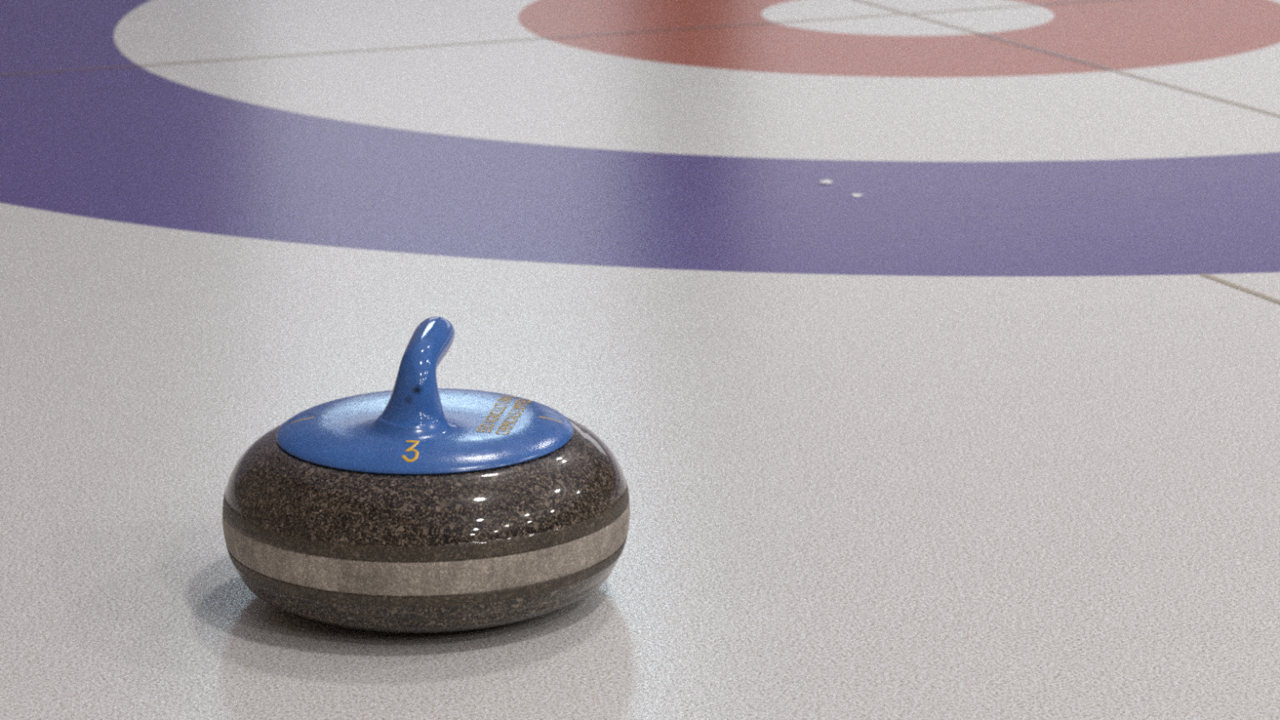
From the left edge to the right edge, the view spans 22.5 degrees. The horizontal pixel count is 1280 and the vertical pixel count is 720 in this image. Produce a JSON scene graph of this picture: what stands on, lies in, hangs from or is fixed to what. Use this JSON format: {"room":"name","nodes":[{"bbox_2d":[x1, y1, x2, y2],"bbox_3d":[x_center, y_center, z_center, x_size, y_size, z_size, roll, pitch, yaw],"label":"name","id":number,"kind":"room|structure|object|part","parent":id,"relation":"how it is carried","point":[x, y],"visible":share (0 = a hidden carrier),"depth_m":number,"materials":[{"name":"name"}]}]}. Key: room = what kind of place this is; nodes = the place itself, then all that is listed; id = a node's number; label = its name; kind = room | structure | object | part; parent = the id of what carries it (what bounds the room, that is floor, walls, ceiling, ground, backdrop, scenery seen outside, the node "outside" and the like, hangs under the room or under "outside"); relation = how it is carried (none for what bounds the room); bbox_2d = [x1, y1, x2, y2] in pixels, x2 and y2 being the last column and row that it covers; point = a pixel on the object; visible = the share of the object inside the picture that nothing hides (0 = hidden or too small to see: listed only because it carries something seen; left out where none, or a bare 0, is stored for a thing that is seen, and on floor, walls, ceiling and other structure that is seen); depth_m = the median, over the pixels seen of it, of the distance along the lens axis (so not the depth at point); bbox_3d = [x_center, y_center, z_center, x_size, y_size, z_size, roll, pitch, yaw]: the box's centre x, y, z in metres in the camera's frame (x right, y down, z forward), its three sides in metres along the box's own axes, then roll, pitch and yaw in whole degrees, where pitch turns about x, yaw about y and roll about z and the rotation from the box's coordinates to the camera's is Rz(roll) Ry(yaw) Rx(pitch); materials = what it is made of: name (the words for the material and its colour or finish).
{"room":"ice rink","nodes":[
{"label":"ice rink","id":0,"kind":"room"},
{"bbox_2d":[0,0,1279,719],"bbox_3d":[0.415,-0.538,5.000,51.999,0.001,51.999,-6,16,-23],"label":"floor","id":1,"kind":"structure","parent":0,"point":[988,430],"depth_m":3.05,"materials":[{"name":"ice"}]},
{"bbox_2d":[222,316,630,633],"bbox_3d":[-0.150,0.071,2.251,0.285,0.190,0.285,1,14,5],"label":"stone","id":2,"kind":"object","parent":1,"relation":"on","point":[416,506],"visible":1,"depth_m":2.16,"materials":[{"name":"stone"}]},
{"bbox_3d":[-0.157,0.014,2.221,0.084,0.064,0.143,0,14,0],"label":"handle","id":3,"kind":"part","parent":2,"relation":"part of","materials":[{"name":"blue plastic"}]},
{"bbox_3d":[-0.150,0.040,2.243,0.207,0.023,0.207,0,14,0],"label":"lid","id":4,"kind":"part","parent":2,"relation":"part of","materials":[{"name":"blue plastic"}]},
{"bbox_2d":[818,179,832,184],"bbox_3d":[0.215,-0.205,3.703,0.017,0.002,0.020,9,17,33],"label":"chip","id":5,"kind":"object","parent":1,"relation":"on","point":[824,181],"visible":1,"depth_m":3.70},
{"bbox_2d":[850,193,862,197],"bbox_3d":[0.243,-0.186,3.627,0.014,0.002,0.016,9,17,33],"label":"chip","id":6,"kind":"object","parent":1,"relation":"on","point":[855,195],"visible":1,"depth_m":3.62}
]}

